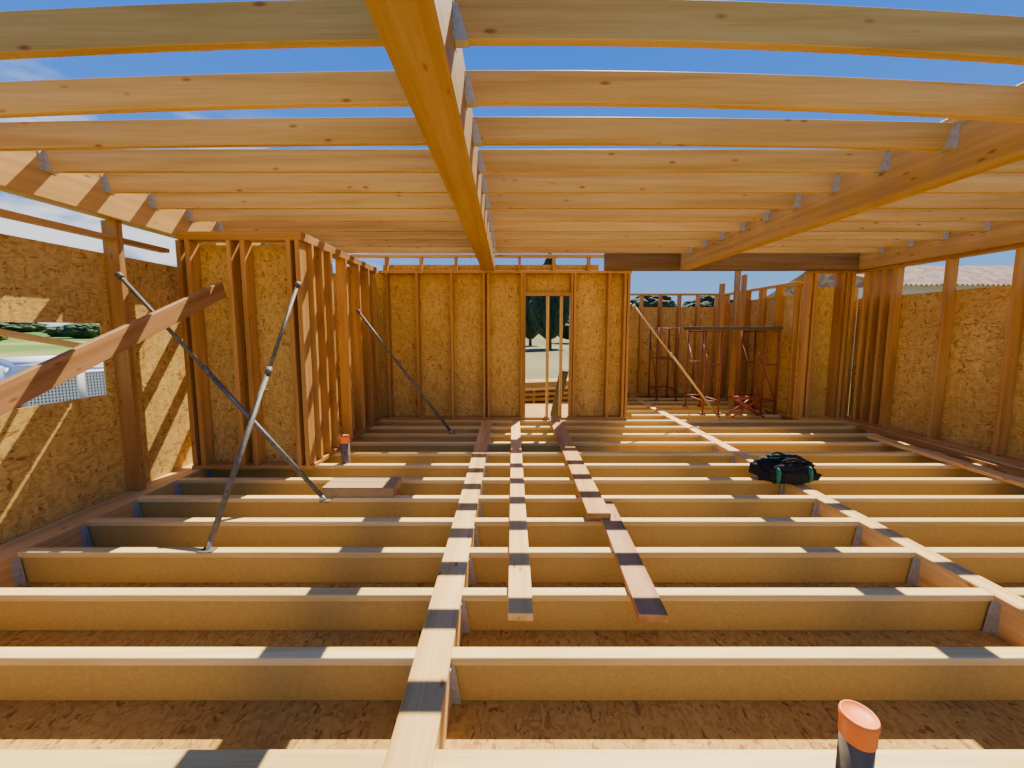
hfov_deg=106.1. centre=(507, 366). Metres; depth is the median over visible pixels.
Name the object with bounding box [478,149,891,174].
joist
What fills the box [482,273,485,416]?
stud
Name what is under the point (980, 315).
wall
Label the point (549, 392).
planks
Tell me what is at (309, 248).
stud
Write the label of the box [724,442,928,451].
joist
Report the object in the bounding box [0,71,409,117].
joist
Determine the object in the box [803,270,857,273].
wall plate
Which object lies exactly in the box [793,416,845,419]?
wall plate
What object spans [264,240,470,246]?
joist
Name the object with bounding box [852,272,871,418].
stud
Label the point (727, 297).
stud
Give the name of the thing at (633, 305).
prop
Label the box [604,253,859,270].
header beam
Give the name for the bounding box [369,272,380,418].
stud
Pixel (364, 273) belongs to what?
stud
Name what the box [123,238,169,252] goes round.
wall plate
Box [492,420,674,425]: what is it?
joist
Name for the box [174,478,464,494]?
joist
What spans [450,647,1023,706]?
joist
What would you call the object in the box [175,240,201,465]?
stud
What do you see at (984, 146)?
ceiling beam
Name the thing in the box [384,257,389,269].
stud
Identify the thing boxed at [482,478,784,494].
joist
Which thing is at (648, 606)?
plank
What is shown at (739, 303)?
stud
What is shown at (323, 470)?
joist
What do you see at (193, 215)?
joist
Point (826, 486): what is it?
joist
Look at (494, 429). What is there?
joist
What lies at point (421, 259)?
stud
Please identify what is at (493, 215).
joist
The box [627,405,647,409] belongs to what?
joist
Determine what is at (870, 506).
joist
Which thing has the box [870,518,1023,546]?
joist
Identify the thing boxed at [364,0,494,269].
ceiling beam
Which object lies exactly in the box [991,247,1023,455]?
stud
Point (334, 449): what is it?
wall plate
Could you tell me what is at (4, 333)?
strut
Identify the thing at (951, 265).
stud
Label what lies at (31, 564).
joist
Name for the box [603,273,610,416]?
stud
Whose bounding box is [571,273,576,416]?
stud
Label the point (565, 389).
planks
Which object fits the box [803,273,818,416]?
stud
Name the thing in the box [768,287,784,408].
stud
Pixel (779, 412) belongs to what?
wall plate
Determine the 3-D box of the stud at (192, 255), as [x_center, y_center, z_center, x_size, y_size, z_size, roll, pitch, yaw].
[-3.500,-0.130,4.380,0.050,2.530,0.145,0,6,0]
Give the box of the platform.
[684,327,782,329]
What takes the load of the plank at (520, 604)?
on the joist at (489, 506)
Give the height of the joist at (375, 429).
0.243 m
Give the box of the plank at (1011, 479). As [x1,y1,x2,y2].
[867,435,1023,487]
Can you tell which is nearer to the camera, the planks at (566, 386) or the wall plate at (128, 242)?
the wall plate at (128, 242)
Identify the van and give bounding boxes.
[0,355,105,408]
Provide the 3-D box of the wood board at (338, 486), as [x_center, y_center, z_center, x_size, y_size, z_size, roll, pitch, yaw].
[-1.440,1.190,3.832,0.684,0.095,0.280,0,6,0]
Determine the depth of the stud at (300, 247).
4.35 m
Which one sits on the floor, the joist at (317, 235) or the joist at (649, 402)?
the joist at (649, 402)
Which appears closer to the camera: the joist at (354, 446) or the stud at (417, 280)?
the joist at (354, 446)
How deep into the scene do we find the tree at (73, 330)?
88.68 m
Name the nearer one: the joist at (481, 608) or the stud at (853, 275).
the joist at (481, 608)
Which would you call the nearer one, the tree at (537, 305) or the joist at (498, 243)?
the joist at (498, 243)
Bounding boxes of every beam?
[0,151,263,244]
[0,463,207,587]
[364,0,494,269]
[383,420,491,767]
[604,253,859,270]
[628,396,1023,646]
[680,82,1023,269]
[843,420,1023,477]
[859,222,1023,269]
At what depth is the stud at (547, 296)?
6.79 m
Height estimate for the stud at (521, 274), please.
2.530 m
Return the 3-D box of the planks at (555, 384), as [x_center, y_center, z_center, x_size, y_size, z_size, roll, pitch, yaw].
[1.279,0.625,12.236,1.820,0.090,0.200,-2,6,-16]
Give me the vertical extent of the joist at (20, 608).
0.243 m
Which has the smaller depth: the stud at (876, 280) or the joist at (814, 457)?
the joist at (814, 457)
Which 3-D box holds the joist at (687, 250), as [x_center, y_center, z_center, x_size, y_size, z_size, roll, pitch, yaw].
[1.355,-1.912,6.180,3.170,0.168,0.116,0,6,0]
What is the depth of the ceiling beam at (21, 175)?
3.29 m
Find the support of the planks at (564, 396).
on the batten
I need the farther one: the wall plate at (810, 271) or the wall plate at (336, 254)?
the wall plate at (810, 271)
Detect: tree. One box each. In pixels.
[0,322,48,331]
[41,326,65,336]
[57,323,99,338]
[526,296,537,345]
[528,253,569,348]
[558,319,568,339]
[630,296,676,306]
[682,296,732,306]
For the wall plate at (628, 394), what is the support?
on the beam at (936, 571)
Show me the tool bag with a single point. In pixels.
(783, 468)
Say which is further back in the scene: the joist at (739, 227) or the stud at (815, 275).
the stud at (815, 275)
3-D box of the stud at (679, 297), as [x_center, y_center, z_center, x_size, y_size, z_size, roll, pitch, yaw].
[4.100,-0.528,9.317,0.050,2.375,0.140,0,6,0]
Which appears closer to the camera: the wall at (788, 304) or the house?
the wall at (788, 304)
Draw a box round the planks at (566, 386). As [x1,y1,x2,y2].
[525,385,567,390]
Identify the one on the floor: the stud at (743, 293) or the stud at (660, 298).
the stud at (743, 293)
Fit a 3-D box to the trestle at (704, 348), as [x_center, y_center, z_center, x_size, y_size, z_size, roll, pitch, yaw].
[3.860,0.070,7.622,0.390,1.600,0.790,0,6,0]
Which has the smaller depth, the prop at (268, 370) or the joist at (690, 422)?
the prop at (268, 370)
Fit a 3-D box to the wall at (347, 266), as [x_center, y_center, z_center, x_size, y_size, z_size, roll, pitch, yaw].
[-2.406,-0.220,5.680,0.018,2.550,2.150,0,6,0]
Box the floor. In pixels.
[0,404,1023,749]
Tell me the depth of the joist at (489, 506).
3.70 m
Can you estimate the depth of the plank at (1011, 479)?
4.60 m
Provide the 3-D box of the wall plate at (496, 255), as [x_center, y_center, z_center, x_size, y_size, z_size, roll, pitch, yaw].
[0.718,-1.921,6.677,1.885,0.044,0.145,0,6,0]
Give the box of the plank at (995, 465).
[856,425,1023,476]
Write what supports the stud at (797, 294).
on the wall plate at (779, 412)
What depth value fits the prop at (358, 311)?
5.79 m
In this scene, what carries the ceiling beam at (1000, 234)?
on the wall plate at (1014, 246)
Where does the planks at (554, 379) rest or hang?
on the batten
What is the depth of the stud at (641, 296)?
9.29 m
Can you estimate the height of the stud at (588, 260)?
0.230 m
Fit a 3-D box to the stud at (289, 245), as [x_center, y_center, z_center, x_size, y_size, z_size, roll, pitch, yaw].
[-2.400,-0.130,4.380,0.050,2.530,0.145,0,6,0]
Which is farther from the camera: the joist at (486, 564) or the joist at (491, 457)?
the joist at (491, 457)
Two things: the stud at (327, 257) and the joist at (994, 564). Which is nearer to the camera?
the joist at (994, 564)
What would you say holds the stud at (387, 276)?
on the wall plate at (384, 417)
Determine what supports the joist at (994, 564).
on the floor
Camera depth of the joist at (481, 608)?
2.36 m
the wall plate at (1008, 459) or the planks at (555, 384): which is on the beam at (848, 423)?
the wall plate at (1008, 459)
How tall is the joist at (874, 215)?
0.168 m
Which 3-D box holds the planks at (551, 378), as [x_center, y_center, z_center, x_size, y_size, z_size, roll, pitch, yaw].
[1.294,0.435,12.489,1.820,0.090,0.200,-2,6,-16]
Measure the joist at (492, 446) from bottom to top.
0.243 m
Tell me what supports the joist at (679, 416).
on the floor
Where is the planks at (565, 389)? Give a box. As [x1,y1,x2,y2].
[525,389,567,391]
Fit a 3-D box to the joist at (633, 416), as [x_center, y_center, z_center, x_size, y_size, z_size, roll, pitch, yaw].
[2.650,1.026,7.307,0.600,0.243,0.141,0,6,0]
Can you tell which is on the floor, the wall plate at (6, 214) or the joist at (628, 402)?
the joist at (628, 402)
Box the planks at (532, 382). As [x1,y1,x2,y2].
[525,380,567,385]
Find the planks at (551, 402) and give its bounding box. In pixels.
[525,401,567,403]
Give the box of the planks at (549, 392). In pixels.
[525,390,567,395]
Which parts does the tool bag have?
handle, green panel, handle, green panel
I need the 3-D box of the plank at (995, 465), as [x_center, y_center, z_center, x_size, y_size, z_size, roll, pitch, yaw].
[5.700,1.147,4.531,0.121,0.045,3.604,0,6,3]
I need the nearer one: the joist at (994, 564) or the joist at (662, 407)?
the joist at (994, 564)
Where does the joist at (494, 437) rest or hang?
on the floor
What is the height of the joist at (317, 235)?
0.168 m
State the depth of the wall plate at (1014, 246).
5.28 m
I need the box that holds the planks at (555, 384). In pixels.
[525,384,567,386]
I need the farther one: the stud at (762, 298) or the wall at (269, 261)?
the stud at (762, 298)
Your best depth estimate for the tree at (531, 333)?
60.12 m
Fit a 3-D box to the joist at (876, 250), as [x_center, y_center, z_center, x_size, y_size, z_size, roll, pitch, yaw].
[4.540,-1.912,6.180,2.880,0.168,0.116,0,6,0]
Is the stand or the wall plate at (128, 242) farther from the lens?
the stand
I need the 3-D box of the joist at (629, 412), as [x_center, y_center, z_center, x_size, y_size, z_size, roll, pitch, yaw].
[2.650,0.983,7.755,0.600,0.243,0.141,0,6,0]
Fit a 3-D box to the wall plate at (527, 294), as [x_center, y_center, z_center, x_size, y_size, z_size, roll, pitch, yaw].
[0.700,-1.274,6.739,0.780,0.045,0.145,0,6,0]
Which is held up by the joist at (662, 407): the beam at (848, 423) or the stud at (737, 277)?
the stud at (737, 277)
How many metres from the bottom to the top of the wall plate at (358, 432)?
0.045 m
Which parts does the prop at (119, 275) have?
head plate, foot plate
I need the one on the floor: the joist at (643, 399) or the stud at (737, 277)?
the joist at (643, 399)
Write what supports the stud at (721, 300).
on the joist at (649, 402)
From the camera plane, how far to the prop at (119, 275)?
3.59 m
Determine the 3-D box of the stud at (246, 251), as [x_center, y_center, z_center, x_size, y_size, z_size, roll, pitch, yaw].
[-2.900,-0.130,4.380,0.050,2.530,0.145,0,6,0]
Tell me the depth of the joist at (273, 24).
1.63 m
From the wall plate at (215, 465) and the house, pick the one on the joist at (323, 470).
the wall plate at (215, 465)
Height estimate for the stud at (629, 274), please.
2.530 m
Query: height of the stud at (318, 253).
2.530 m
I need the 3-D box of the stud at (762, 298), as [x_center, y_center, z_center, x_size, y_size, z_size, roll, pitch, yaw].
[5.225,-0.401,7.998,0.140,2.375,0.050,0,6,0]
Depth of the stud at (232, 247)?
4.34 m
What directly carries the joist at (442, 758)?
on the floor
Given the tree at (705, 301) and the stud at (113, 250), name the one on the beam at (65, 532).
the stud at (113, 250)
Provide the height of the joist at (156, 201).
0.168 m
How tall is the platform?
0.060 m
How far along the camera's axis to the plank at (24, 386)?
2.79 m
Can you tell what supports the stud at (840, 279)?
on the wall plate at (795, 417)
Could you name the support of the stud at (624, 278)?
on the wall plate at (384, 417)
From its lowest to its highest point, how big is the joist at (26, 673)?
0.243 m
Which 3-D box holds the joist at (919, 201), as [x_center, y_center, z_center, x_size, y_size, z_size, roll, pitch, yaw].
[4.540,-1.694,3.916,2.880,0.168,0.116,0,6,0]
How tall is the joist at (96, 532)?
0.243 m
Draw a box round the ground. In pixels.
[0,332,850,410]
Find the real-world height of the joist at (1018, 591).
0.243 m
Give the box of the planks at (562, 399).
[525,399,567,402]
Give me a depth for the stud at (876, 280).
6.48 m
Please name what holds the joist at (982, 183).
attached to the ceiling beam at (984, 146)
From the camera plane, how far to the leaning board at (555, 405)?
7.31 m
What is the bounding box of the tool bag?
[748,451,821,483]
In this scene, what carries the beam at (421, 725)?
on the floor
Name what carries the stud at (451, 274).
on the wall plate at (384, 417)
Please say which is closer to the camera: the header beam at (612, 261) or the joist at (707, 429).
the joist at (707, 429)
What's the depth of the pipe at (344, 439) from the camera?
4.63 m
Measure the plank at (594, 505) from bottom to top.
0.046 m
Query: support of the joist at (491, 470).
on the floor
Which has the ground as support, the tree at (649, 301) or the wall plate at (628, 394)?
the tree at (649, 301)
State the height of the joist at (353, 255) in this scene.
0.044 m
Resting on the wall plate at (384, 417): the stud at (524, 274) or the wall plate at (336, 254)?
the stud at (524, 274)
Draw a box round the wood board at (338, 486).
[322,477,400,496]
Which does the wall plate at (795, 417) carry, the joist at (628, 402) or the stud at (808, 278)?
the stud at (808, 278)
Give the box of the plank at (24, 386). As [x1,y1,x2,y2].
[0,282,226,415]
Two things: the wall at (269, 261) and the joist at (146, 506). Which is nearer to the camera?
the joist at (146, 506)
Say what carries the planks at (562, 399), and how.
on the batten
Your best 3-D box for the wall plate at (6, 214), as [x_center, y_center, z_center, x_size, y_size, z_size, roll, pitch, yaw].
[-3.727,-1.057,2.053,0.100,0.045,3.090,0,6,0]
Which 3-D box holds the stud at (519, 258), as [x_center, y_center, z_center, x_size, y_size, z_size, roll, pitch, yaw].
[0.200,-1.784,6.690,0.045,0.230,0.145,0,6,0]
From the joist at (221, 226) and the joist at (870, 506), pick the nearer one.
the joist at (870, 506)
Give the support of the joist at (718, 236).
attached to the ceiling beam at (417, 38)
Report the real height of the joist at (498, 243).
0.168 m
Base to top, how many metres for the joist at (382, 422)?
0.243 m
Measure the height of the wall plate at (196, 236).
0.090 m
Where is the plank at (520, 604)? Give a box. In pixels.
[508,421,532,620]
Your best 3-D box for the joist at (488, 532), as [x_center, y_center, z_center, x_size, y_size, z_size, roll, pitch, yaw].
[1.335,1.414,3.276,3.230,0.243,0.141,0,6,0]
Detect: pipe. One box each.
[340,434,350,463]
[835,700,880,767]
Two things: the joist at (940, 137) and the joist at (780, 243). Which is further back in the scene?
the joist at (780, 243)
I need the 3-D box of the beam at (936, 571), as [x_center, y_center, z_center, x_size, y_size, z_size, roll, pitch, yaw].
[3.020,1.221,5.266,0.140,0.240,8.450,0,6,0]
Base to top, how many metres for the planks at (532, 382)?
0.090 m
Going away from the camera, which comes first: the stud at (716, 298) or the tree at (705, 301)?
the stud at (716, 298)
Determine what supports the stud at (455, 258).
on the wall plate at (379, 271)
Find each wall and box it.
[0,233,192,544]
[199,245,296,461]
[333,265,622,419]
[335,266,354,434]
[627,307,721,397]
[722,295,793,419]
[792,287,858,419]
[848,285,1023,459]
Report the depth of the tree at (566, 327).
68.31 m
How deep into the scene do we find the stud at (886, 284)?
6.30 m
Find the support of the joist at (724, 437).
on the floor
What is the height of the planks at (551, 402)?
0.090 m
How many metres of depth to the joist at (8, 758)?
1.44 m
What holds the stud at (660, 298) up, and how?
on the wall plate at (628, 394)
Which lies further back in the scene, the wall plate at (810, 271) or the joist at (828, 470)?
the wall plate at (810, 271)
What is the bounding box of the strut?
[0,329,82,347]
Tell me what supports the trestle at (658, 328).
on the joist at (649, 402)
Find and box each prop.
[114,272,332,501]
[197,281,300,552]
[356,309,455,433]
[632,304,723,419]
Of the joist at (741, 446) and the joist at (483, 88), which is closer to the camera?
the joist at (483, 88)
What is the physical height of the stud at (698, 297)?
2.375 m
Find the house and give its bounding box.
[767,266,1013,375]
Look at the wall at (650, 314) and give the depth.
9.40 m
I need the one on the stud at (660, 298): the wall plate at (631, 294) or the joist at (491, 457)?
the wall plate at (631, 294)
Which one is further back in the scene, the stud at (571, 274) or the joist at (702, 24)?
the stud at (571, 274)
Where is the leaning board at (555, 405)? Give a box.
[550,370,567,415]
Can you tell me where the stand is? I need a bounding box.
[725,396,764,417]
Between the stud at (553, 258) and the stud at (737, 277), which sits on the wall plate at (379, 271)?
the stud at (553, 258)
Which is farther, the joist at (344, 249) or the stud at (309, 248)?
the joist at (344, 249)
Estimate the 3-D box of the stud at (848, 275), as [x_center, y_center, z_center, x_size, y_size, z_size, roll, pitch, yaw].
[5.890,-0.366,6.826,0.060,2.530,0.145,0,6,0]
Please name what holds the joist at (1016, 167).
attached to the ceiling beam at (984, 146)
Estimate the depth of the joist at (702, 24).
1.63 m
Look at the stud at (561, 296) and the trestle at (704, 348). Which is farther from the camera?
the trestle at (704, 348)
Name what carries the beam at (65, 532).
on the floor
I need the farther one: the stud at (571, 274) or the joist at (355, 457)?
the stud at (571, 274)
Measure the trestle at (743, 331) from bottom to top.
1.600 m
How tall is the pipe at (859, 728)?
0.587 m
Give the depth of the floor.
1.85 m
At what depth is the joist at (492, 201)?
3.89 m
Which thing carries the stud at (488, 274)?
on the wall plate at (384, 417)
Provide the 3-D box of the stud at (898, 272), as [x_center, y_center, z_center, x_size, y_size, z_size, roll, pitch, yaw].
[6.125,-0.301,6.149,0.140,2.530,0.050,0,6,0]
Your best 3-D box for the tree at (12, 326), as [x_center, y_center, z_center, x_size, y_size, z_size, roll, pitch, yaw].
[-149.944,-11.419,117.239,15.828,5.259,15.581,0,6,0]
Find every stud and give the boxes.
[100,220,145,490]
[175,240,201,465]
[184,240,214,465]
[225,240,252,465]
[239,240,265,465]
[285,240,305,465]
[294,240,315,465]
[306,244,323,458]
[314,249,331,452]
[323,253,339,446]
[335,259,353,437]
[349,265,365,428]
[360,269,373,422]
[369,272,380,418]
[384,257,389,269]
[385,273,393,416]
[415,273,421,416]
[419,257,423,269]
[450,273,454,416]
[454,257,457,269]
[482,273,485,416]
[487,273,489,416]
[518,257,520,269]
[520,273,522,416]
[523,273,525,416]
[545,295,548,416]
[552,257,555,269]
[558,295,562,416]
[568,273,573,416]
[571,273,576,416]
[586,257,590,269]
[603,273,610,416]
[619,273,627,416]
[623,273,630,416]
[637,295,643,393]
[655,295,662,393]
[673,295,681,393]
[691,295,700,393]
[710,295,718,393]
[713,283,724,399]
[720,295,730,393]
[727,271,740,405]
[728,303,739,395]
[734,274,747,404]
[741,292,751,393]
[752,290,766,403]
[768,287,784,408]
[786,284,802,414]
[794,273,812,416]
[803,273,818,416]
[825,273,845,416]
[834,273,850,416]
[839,273,856,416]
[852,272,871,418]
[859,271,882,420]
[869,269,892,423]
[878,267,904,425]
[927,259,959,438]
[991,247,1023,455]
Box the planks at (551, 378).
[525,378,567,380]
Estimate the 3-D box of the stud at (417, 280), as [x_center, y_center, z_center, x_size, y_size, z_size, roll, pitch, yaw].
[-1.580,-0.366,6.826,0.045,2.530,0.145,0,6,0]
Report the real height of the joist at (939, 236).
0.168 m
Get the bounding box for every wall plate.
[0,208,113,239]
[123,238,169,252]
[177,231,307,242]
[192,462,317,468]
[306,235,376,272]
[316,443,340,464]
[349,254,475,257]
[350,418,381,441]
[378,270,631,273]
[383,416,627,419]
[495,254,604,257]
[526,293,570,295]
[627,393,713,395]
[630,293,718,295]
[720,394,791,416]
[725,281,802,294]
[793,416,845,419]
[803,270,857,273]
[844,416,1023,466]
[857,243,1023,273]
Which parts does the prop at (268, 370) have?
foot plate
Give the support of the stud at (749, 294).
on the wall plate at (779, 412)
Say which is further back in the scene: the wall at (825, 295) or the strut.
the wall at (825, 295)
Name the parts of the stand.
leg, rail, leg, leg, rail, leg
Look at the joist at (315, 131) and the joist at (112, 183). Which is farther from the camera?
the joist at (112, 183)
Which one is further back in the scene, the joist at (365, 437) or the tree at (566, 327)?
the tree at (566, 327)
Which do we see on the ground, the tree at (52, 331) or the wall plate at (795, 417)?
the tree at (52, 331)
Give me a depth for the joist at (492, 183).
3.44 m
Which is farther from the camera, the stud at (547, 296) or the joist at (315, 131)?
the stud at (547, 296)
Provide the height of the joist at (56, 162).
0.168 m
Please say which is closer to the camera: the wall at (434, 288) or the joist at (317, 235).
the joist at (317, 235)
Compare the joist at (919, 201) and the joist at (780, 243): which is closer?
the joist at (919, 201)
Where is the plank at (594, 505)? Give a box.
[549,418,610,518]
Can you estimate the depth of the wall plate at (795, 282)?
7.53 m
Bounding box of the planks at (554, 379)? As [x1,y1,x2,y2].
[525,379,567,381]
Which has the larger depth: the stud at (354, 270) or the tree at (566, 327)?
the tree at (566, 327)
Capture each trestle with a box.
[646,327,679,400]
[682,330,722,414]
[735,330,780,414]
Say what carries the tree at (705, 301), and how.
on the ground
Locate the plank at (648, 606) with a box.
[600,501,668,622]
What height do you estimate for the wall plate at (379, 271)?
0.045 m
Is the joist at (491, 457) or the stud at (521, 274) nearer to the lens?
the joist at (491, 457)
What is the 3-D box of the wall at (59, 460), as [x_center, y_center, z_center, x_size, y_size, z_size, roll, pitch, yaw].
[-3.810,0.203,3.737,0.020,2.560,6.400,0,6,0]
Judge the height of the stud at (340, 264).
2.530 m
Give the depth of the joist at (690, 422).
6.83 m
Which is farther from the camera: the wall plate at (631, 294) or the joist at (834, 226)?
the wall plate at (631, 294)
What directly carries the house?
on the ground
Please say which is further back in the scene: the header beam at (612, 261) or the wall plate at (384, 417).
the wall plate at (384, 417)
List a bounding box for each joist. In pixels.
[0,0,383,59]
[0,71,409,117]
[0,117,426,150]
[0,588,433,629]
[0,647,416,699]
[0,750,387,767]
[11,547,445,586]
[38,149,438,174]
[81,518,453,546]
[100,173,447,194]
[133,495,460,517]
[148,194,454,209]
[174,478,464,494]
[186,209,460,222]
[207,463,469,477]
[217,222,464,231]
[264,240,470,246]
[303,232,467,239]
[322,452,472,462]
[334,247,473,252]
[337,442,475,451]
[339,420,481,425]
[339,426,479,432]
[340,433,477,441]
[432,747,1023,767]
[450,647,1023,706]
[452,0,1023,65]
[461,588,1000,635]
[465,70,1023,122]
[469,547,920,586]
[473,117,960,153]
[474,518,862,546]
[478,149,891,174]
[478,495,818,517]
[482,173,840,194]
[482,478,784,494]
[484,463,756,477]
[485,194,800,209]
[486,452,734,462]
[487,209,770,221]
[488,442,716,451]
[489,222,744,232]
[490,433,700,441]
[491,232,724,240]
[491,426,686,432]
[492,240,706,247]
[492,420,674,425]
[494,247,692,253]
[627,401,639,404]
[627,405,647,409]
[627,410,655,419]
[631,414,664,419]
[640,398,726,400]
[645,401,735,404]
[653,405,747,409]
[663,410,765,413]
[670,414,781,419]
[682,420,845,425]
[693,426,868,432]
[707,433,896,441]
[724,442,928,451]
[742,247,883,253]
[743,452,966,462]
[760,240,913,247]
[781,232,948,240]
[804,478,1023,494]
[805,222,990,231]
[813,463,1011,477]
[826,495,1023,517]
[835,209,1023,221]
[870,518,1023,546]
[875,194,1023,208]
[920,173,1023,193]
[926,547,1023,582]
[983,159,1023,172]
[1004,588,1023,597]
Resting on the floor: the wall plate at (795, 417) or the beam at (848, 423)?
the beam at (848, 423)
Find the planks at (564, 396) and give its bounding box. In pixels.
[525,395,567,400]

